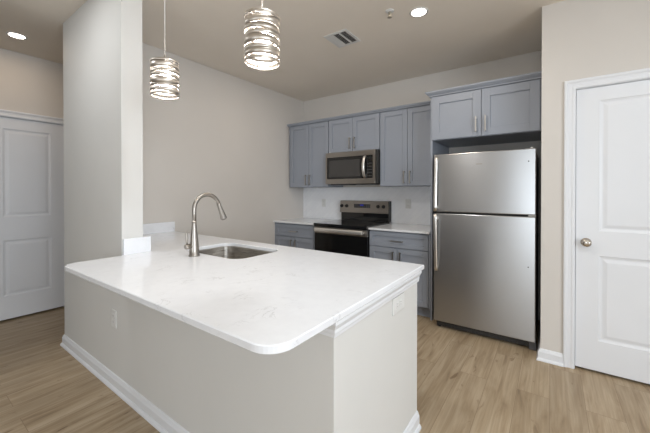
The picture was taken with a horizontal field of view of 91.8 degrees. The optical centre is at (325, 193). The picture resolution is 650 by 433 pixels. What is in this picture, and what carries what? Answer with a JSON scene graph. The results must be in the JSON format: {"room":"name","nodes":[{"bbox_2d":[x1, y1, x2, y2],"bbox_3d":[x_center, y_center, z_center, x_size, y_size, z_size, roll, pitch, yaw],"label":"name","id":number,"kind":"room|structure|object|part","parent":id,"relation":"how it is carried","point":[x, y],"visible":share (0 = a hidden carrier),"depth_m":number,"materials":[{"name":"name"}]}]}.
{"room":"kitchen","nodes":[
{"label":"kitchen","id":0,"kind":"room"},
{"bbox_2d":[0,48,62,117],"bbox_3d":[-3.784,-0.080,2.514,0.130,2.748,8.700,0,0,35],"label":"wall","id":1,"kind":"structure","parent":0,"point":[28,84],"depth_m":3.33,"materials":[{"name":"paint"}]},
{"bbox_2d":[0,117,63,320],"bbox_3d":[-3.152,0.247,3.334,0.035,2.044,0.599,0,0,35],"label":"door","id":2,"kind":"structure","parent":1,"relation":"in","point":[31,152],"depth_m":3.34,"materials":[{"name":"paint"}]},
{"bbox_2d":[0,109,63,124],"bbox_3d":[-3.123,0.221,3.313,0.020,2.136,0.743,0,0,35],"label":"trim","id":3,"kind":"structure","parent":1,"relation":"attached to","point":[6,113],"depth_m":3.32,"materials":[{"name":"paint"}]},
{"bbox_2d":[0,116,63,306],"bbox_3d":[-3.171,0.250,3.348,0.098,2.078,0.631,0,0,35],"label":"trim","id":4,"kind":"structure","parent":1,"relation":"attached to","point":[0,116],"depth_m":3.33,"materials":[{"name":"paint"}]},
{"bbox_2d":[142,43,303,244],"bbox_3d":[-1.166,-0.089,4.040,0.185,2.748,3.176,0,0,35],"label":"wall","id":5,"kind":"structure","parent":0,"point":[225,136],"depth_m":3.72,"materials":[{"name":"paint"}]},
{"bbox_2d":[143,221,174,233],"bbox_3d":[-1.786,0.338,2.997,0.020,0.100,0.712,0,0,35],"label":"backsplash","id":6,"kind":"structure","parent":5,"relation":"attached to","point":[149,228],"depth_m":3.14,"materials":[{"name":"white stone"}]},
{"bbox_2d":[63,0,416,432],"bbox_3d":[-0.866,-0.078,2.224,2.784,2.748,0.830,0,0,35],"label":"wall","id":7,"kind":"structure","parent":0,"point":[363,379],"depth_m":1.79,"materials":[{"name":"paint"}]},
{"bbox_2d":[111,309,116,327],"bbox_3d":[-1.420,0.834,2.110,0.072,0.116,0.008,0,0,35],"label":"wall outlet","id":8,"kind":"object","parent":7,"relation":"attached to","point":[113,312],"visible":1,"depth_m":2.10,"materials":[{"name":"white plastic"}]},
{"bbox_2d":[122,236,150,254],"bbox_3d":[-1.262,0.343,2.107,0.020,0.103,0.170,0,0,35],"label":"backsplash","id":9,"kind":"structure","parent":7,"relation":"attached to","point":[138,244],"depth_m":2.09,"materials":[{"name":"white stone"}]},
{"bbox_2d":[60,334,420,432],"bbox_3d":[-0.155,1.244,3.228,2.836,0.091,3.328,0,0,35],"label":"baseboard","id":10,"kind":"structure","parent":7,"relation":"attached to","point":[157,418],"depth_m":1.95,"materials":[{"name":"paint"}]},
{"bbox_2d":[65,221,423,354],"bbox_3d":[-0.861,0.356,2.048,2.626,0.129,1.183,0,0,35],"label":"countertop","id":11,"kind":"structure","parent":7,"relation":"attached to","point":[274,302],"depth_m":1.41,"materials":[{"name":"white stone"}]},
{"bbox_2d":[184,193,226,256],"bbox_3d":[-0.786,0.192,2.079,0.069,0.403,0.308,0,0,35],"label":"kitchen faucet","id":12,"kind":"object","parent":11,"relation":"on","point":[193,247],"visible":1,"depth_m":1.99,"materials":[{"name":"silver metal"}]},
{"bbox_3d":[-0.786,0.083,2.078,0.026,0.183,0.207,0,0,35],"label":"spout","id":13,"kind":"part","parent":12,"relation":"part of","materials":[{"name":"silver metal"}]},
{"bbox_2d":[199,246,271,258],"bbox_3d":[-0.659,0.518,2.220,0.636,0.196,0.444,0,0,35],"label":"undermount sink","id":14,"kind":"object","parent":11,"relation":"in","point":[229,252],"visible":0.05,"depth_m":2.47,"materials":[{"name":"silver metal"}]},
{"bbox_2d":[319,271,421,337],"bbox_3d":[-0.404,0.453,1.882,1.682,0.062,0.855,0,0,35],"label":"trim","id":15,"kind":"structure","parent":7,"relation":"attached to","point":[347,322],"depth_m":1.24,"materials":[{"name":"paint"}]},
{"bbox_2d":[392,292,403,315],"bbox_3d":[0.355,0.534,1.534,0.008,0.076,0.140,0,0,35],"label":"wall outlet","id":16,"kind":"object","parent":7,"relation":"attached to","point":[398,302],"visible":1,"depth_m":1.52,"materials":[{"name":"white plastic"}]},
{"bbox_2d":[0,0,563,101],"bbox_3d":[-0.608,-1.489,0.240,7.920,0.100,8.940,0,0,35],"label":"ceiling","id":17,"kind":"structure","parent":0,"point":[453,34],"depth_m":2.86,"materials":[{"name":"paint"}]},
{"bbox_2d":[6,32,27,39],"bbox_3d":[-2.838,-1.452,2.895,0.146,0.006,0.146,0,0,35],"label":"recessed light","id":18,"kind":"object","parent":17,"relation":"in","point":[11,34],"visible":1,"depth_m":2.89,"materials":[{"name":"white ceramic"}]},
{"bbox_2d":[150,0,178,99],"bbox_3d":[-0.914,-1.000,1.788,0.149,0.897,0.149,0,0,35],"label":"pendant light","id":19,"kind":"object","parent":17,"relation":"hanging from","point":[166,84],"visible":1,"depth_m":1.74,"materials":[{"name":"silver"}]},
{"bbox_3d":[-0.914,-1.105,1.787,0.004,0.643,0.004,0,0,-32],"label":"cord","id":20,"kind":"part","parent":19,"relation":"part of","materials":[{"name":"grey plastic"}]},
{"bbox_2d":[244,0,279,70],"bbox_3d":[-0.268,-0.994,1.327,0.149,0.897,0.149,0,0,-1],"label":"pendant light","id":21,"kind":"object","parent":17,"relation":"hanging from","point":[262,33],"visible":1,"depth_m":1.27,"materials":[{"name":"white"}]},
{"bbox_3d":[-0.268,-0.647,1.330,0.064,0.101,0.064,0,0,-1],"label":"bulb","id":22,"kind":"part","parent":21,"relation":"part of","materials":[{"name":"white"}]},
{"bbox_2d":[324,29,360,47],"bbox_3d":[0.155,-1.450,2.950,0.244,0.011,0.270,0,0,35],"label":"ceiling vent","id":23,"kind":"object","parent":17,"relation":"in","point":[342,38],"visible":1,"depth_m":2.94,"materials":[{"name":"white metal"}]},
{"bbox_2d":[385,8,393,18],"bbox_3d":[0.507,-1.427,2.501,0.068,0.052,0.068,0,0,35],"label":"sprinkler","id":24,"kind":"object","parent":17,"relation":"attached to","point":[388,11],"visible":1,"depth_m":2.49,"materials":[{"name":"white plastic"}]},
{"bbox_2d":[409,7,427,17],"bbox_3d":[0.742,-1.450,2.516,0.146,0.006,0.146,0,0,35],"label":"recessed light","id":25,"kind":"object","parent":17,"relation":"in","point":[417,12],"visible":1,"depth_m":2.51,"materials":[{"name":"white ceramic"}]},
{"bbox_2d":[0,306,649,432],"bbox_3d":[-0.608,1.359,0.258,7.920,0.100,8.940,0,0,35],"label":"floor","id":26,"kind":"structure","parent":0,"point":[467,382],"depth_m":2.08,"materials":[{"name":"brown wood"}]},
{"bbox_2d":[275,222,314,249],"bbox_3d":[-0.251,0.841,4.528,0.740,0.880,0.683,0,0,35],"label":"base cabinet","id":27,"kind":"object","parent":26,"relation":"on","point":[286,234],"visible":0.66,"depth_m":4.26,"materials":[{"name":"paint"}]},
{"bbox_3d":[-0.566,0.875,4.388,0.336,0.578,0.020,0,0,35],"label":"door","id":28,"kind":"part","parent":27,"relation":"part of","materials":[{"name":"paint"}]},
{"bbox_3d":[-0.428,0.498,4.287,0.677,0.162,0.020,0,0,35],"label":"drawer","id":29,"kind":"part","parent":27,"relation":"part of","materials":[{"name":"paint"}]},
{"bbox_2d":[273,218,334,224],"bbox_3d":[-0.247,0.389,4.531,0.743,0.022,0.672,0,0,35],"label":"countertop","id":30,"kind":"structure","parent":27,"relation":"on","point":[305,221],"depth_m":4.51,"materials":[{"name":"white stone"}]},
{"bbox_3d":[-0.289,0.877,4.190,0.336,0.578,0.020,0,0,35],"label":"door","id":31,"kind":"part","parent":27,"relation":"part of","materials":[{"name":"paint"}]},
{"bbox_2d":[314,200,390,256],"bbox_3d":[0.340,0.689,4.055,0.760,1.191,0.734,0,0,35],"label":"electric range","id":32,"kind":"object","parent":26,"relation":"on","point":[350,235],"visible":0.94,"depth_m":3.92,"materials":[{"name":"grey"}]},
{"bbox_3d":[0.147,0.443,3.779,0.684,0.048,0.062,0,0,35],"label":"handle","id":33,"kind":"part","parent":32,"relation":"part of","materials":[{"name":"silver metal"}]},
{"bbox_3d":[0.176,0.772,3.826,0.756,0.564,0.042,0,0,35],"label":"door glass","id":34,"kind":"part","parent":32,"relation":"part of","materials":[{"name":"black glass"}]},
{"bbox_2d":[314,219,389,229],"bbox_3d":[0.335,0.388,4.046,0.760,0.044,0.628,0,0,35],"label":"cooktop","id":35,"kind":"object","parent":32,"relation":"in","point":[346,224],"depth_m":3.92,"materials":[{"name":"grey glass"}]},
{"bbox_2d":[370,230,429,316],"bbox_3d":[0.958,0.847,3.666,0.690,0.880,0.683,0,0,35],"label":"base cabinet","id":36,"kind":"object","parent":26,"relation":"on","point":[387,245],"visible":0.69,"depth_m":3.34,"materials":[{"name":"paint"}]},
{"bbox_3d":[0.642,0.881,3.526,0.333,0.578,0.020,0,0,35],"label":"door","id":37,"kind":"part","parent":36,"relation":"part of","materials":[{"name":"paint"}]},
{"bbox_2d":[368,223,429,233],"bbox_3d":[0.962,0.395,3.669,0.692,0.022,0.672,0,0,35],"label":"countertop","id":38,"kind":"structure","parent":36,"relation":"on","point":[395,227],"depth_m":3.53,"materials":[{"name":"white stone"}]},
{"bbox_3d":[0.779,0.503,3.426,0.670,0.162,0.020,0,0,35],"label":"drawer","id":39,"kind":"part","parent":36,"relation":"part of","materials":[{"name":"paint"}]},
{"bbox_3d":[0.916,0.882,3.330,0.333,0.578,0.020,0,0,35],"label":"door","id":40,"kind":"part","parent":36,"relation":"part of","materials":[{"name":"paint"}]},
{"bbox_2d":[425,71,541,319],"bbox_3d":[1.603,0.129,3.201,0.978,2.322,0.684,0,0,35],"label":"tall cabinet","id":41,"kind":"object","parent":26,"relation":"on","point":[508,109],"visible":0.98,"depth_m":2.95,"materials":[{"name":"paint"}]},
{"bbox_3d":[1.262,0.147,3.471,0.019,2.283,0.640,0,0,35],"label":"panel","id":42,"kind":"part","parent":41,"relation":"part of","materials":[{"name":"paint"}]},
{"bbox_3d":[1.265,-0.761,3.072,0.453,0.431,0.020,0,0,35],"label":"door","id":43,"kind":"part","parent":41,"relation":"part of","materials":[{"name":"paint"}]},
{"bbox_3d":[1.485,-1.007,3.028,0.978,0.048,0.277,0,0,35],"label":"crown","id":44,"kind":"part","parent":41,"relation":"part of","materials":[{"name":"paint"}]},
{"bbox_3d":[1.466,-0.653,2.897,0.013,0.145,0.034,0,0,35],"label":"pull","id":45,"kind":"part","parent":41,"relation":"part of","materials":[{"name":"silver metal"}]},
{"bbox_3d":[1.636,-0.759,2.808,0.450,0.431,0.020,0,0,35],"label":"door","id":46,"kind":"part","parent":41,"relation":"part of","materials":[{"name":"paint"}]},
{"bbox_2d":[433,147,538,350],"bbox_3d":[1.587,0.449,3.097,0.826,1.683,0.839,0,0,35],"label":"refrigerator","id":47,"kind":"object","parent":26,"relation":"on","point":[485,222],"visible":1,"depth_m":2.77,"materials":[{"name":"grey metal"}]},
{"bbox_3d":[1.048,0.462,3.005,0.032,0.538,0.062,0,0,35],"label":"handle","id":48,"kind":"part","parent":47,"relation":"part of","materials":[{"name":"silver metal"}]},
{"bbox_3d":[1.048,-0.095,3.001,0.032,0.508,0.062,0,0,35],"label":"handle","id":49,"kind":"part","parent":47,"relation":"part of","materials":[{"name":"silver metal"}]},
{"bbox_3d":[1.395,0.702,2.834,0.822,1.032,0.064,0,0,35],"label":"door","id":50,"kind":"part","parent":47,"relation":"part of","materials":[{"name":"silver metal"}]},
{"bbox_3d":[1.395,-0.103,2.829,0.822,0.548,0.064,0,0,35],"label":"freezer door","id":51,"kind":"part","parent":47,"relation":"part of","materials":[{"name":"silver metal"}]},
{"bbox_2d":[304,50,541,319],"bbox_3d":[0.960,-0.090,4.155,3.143,2.748,0.120,0,0,35],"label":"wall","id":52,"kind":"structure","parent":0,"point":[408,91],"depth_m":3.79,"materials":[{"name":"paint"}]},
{"bbox_2d":[289,121,342,187],"bbox_3d":[-0.159,-0.551,4.622,0.714,0.904,0.409,0,0,35],"label":"upper cabinet","id":53,"kind":"object","parent":52,"relation":"attached to","point":[308,143],"visible":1,"depth_m":4.47,"materials":[{"name":"paint"}]},
{"bbox_3d":[-0.383,-0.546,4.584,0.338,0.885,0.020,0,0,35],"label":"door","id":54,"kind":"part","parent":53,"relation":"part of","materials":[{"name":"paint"}]},
{"bbox_3d":[-0.104,-0.545,4.385,0.339,0.885,0.020,0,0,35],"label":"door","id":55,"kind":"part","parent":53,"relation":"part of","materials":[{"name":"paint"}]},
{"bbox_2d":[329,112,380,152],"bbox_3d":[0.443,-0.772,4.191,0.762,0.456,0.409,0,0,35],"label":"upper cabinet","id":56,"kind":"object","parent":52,"relation":"attached to","point":[362,132],"visible":0.84,"depth_m":4.03,"materials":[{"name":"paint"}]},
{"bbox_3d":[0.196,-0.768,4.170,0.374,0.437,0.020,0,0,35],"label":"door","id":57,"kind":"part","parent":56,"relation":"part of","materials":[{"name":"paint"}]},
{"bbox_2d":[326,149,379,184],"bbox_3d":[0.416,-0.331,4.148,0.752,0.422,0.502,0,0,35],"label":"microwave oven","id":58,"kind":"object","parent":56,"relation":"attached to","point":[361,167],"visible":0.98,"depth_m":3.96,"materials":[{"name":"grey metal"}]},
{"bbox_3d":[0.261,-0.336,4.031,0.584,0.281,0.018,0,0,35],"label":"door","id":59,"kind":"part","parent":58,"relation":"part of","materials":[{"name":"black glass"}]},
{"bbox_3d":[0.463,-0.335,3.846,0.037,0.276,0.065,0,0,35],"label":"handle","id":60,"kind":"part","parent":58,"relation":"part of","materials":[{"name":"silver metal"}]},
{"bbox_3d":[0.535,-0.335,3.835,0.088,0.281,0.018,0,0,35],"label":"control panel","id":61,"kind":"part","parent":58,"relation":"part of","materials":[{"name":"black glass"}]},
{"bbox_2d":[287,101,430,126],"bbox_3d":[0.385,-1.010,4.138,2.188,0.032,0.250,0,0,35],"label":"crown molding","id":62,"kind":"structure","parent":56,"relation":"attached to","point":[425,102],"depth_m":3.93,"materials":[{"name":"paint"}]},
{"bbox_3d":[0.504,-0.766,3.950,0.374,0.437,0.020,0,0,35],"label":"door","id":63,"kind":"part","parent":56,"relation":"part of","materials":[{"name":"paint"}]},
{"bbox_2d":[303,186,430,224],"bbox_3d":[0.540,0.141,4.376,2.202,0.475,0.007,0,0,35],"label":"backsplash","id":64,"kind":"structure","parent":52,"relation":"attached to","point":[419,212],"depth_m":4.27,"materials":[{"name":"white tile"}]},
{"bbox_2d":[322,199,325,206],"bbox_3d":[-0.031,0.134,4.774,0.072,0.116,0.008,0,0,35],"label":"wall outlet","id":65,"kind":"object","parent":64,"relation":"attached to","point":[323,200],"visible":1,"depth_m":4.77,"materials":[{"name":"white plastic"}]},
{"bbox_2d":[405,199,410,207],"bbox_3d":[1.046,0.125,4.006,0.072,0.116,0.008,0,0,35],"label":"wall outlet","id":66,"kind":"object","parent":64,"relation":"attached to","point":[407,201],"visible":1,"depth_m":4.00,"materials":[{"name":"white plastic"}]},
{"bbox_2d":[380,104,430,186],"bbox_3d":[1.037,-0.546,3.769,0.693,0.904,0.409,0,0,35],"label":"upper cabinet","id":67,"kind":"object","parent":52,"relation":"attached to","point":[405,134],"visible":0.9,"depth_m":3.64,"materials":[{"name":"paint"}]},
{"bbox_3d":[0.804,-0.541,3.738,0.339,0.885,0.020,0,0,35],"label":"door","id":68,"kind":"part","parent":67,"relation":"part of","materials":[{"name":"paint"}]},
{"bbox_3d":[1.084,-0.540,3.538,0.339,0.885,0.020,0,0,35],"label":"door","id":69,"kind":"part","parent":67,"relation":"part of","materials":[{"name":"paint"}]},
{"bbox_2d":[540,0,649,352],"bbox_3d":[3.039,-0.073,1.556,3.260,2.748,0.120,0,0,35],"label":"wall","id":70,"kind":"structure","parent":0,"point":[581,39],"depth_m":2.38,"materials":[{"name":"paint"}]},
{"bbox_2d":[563,68,649,368],"bbox_3d":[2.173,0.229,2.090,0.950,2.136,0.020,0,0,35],"label":"trim","id":71,"kind":"structure","parent":70,"relation":"attached to","point":[570,87],"depth_m":2.34,"materials":[{"name":"paint"}]},
{"bbox_2d":[575,79,649,383],"bbox_3d":[2.169,0.256,2.096,0.819,2.045,0.102,0,0,35],"label":"door","id":72,"kind":"structure","parent":70,"relation":"in","point":[612,226],"depth_m":2.22,"materials":[{"name":"paint"}]},
{"bbox_3d":[1.884,0.353,2.278,0.064,0.064,0.066,0,0,35],"label":"knob","id":73,"kind":"part","parent":72,"relation":"part of","materials":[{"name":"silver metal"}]},
{"bbox_3d":[2.059,-0.082,2.886,0.120,2.748,0.908,0,0,35],"label":"wall","id":74,"kind":"structure","parent":0,"visible":0},
{"bbox_2d":[536,319,562,366],"bbox_3d":[1.975,1.247,2.779,0.169,0.091,0.914,0,0,35],"label":"baseboard","id":75,"kind":"structure","parent":74,"relation":"attached to","point":[548,356],"depth_m":2.42,"materials":[{"name":"paint"}]}
]}

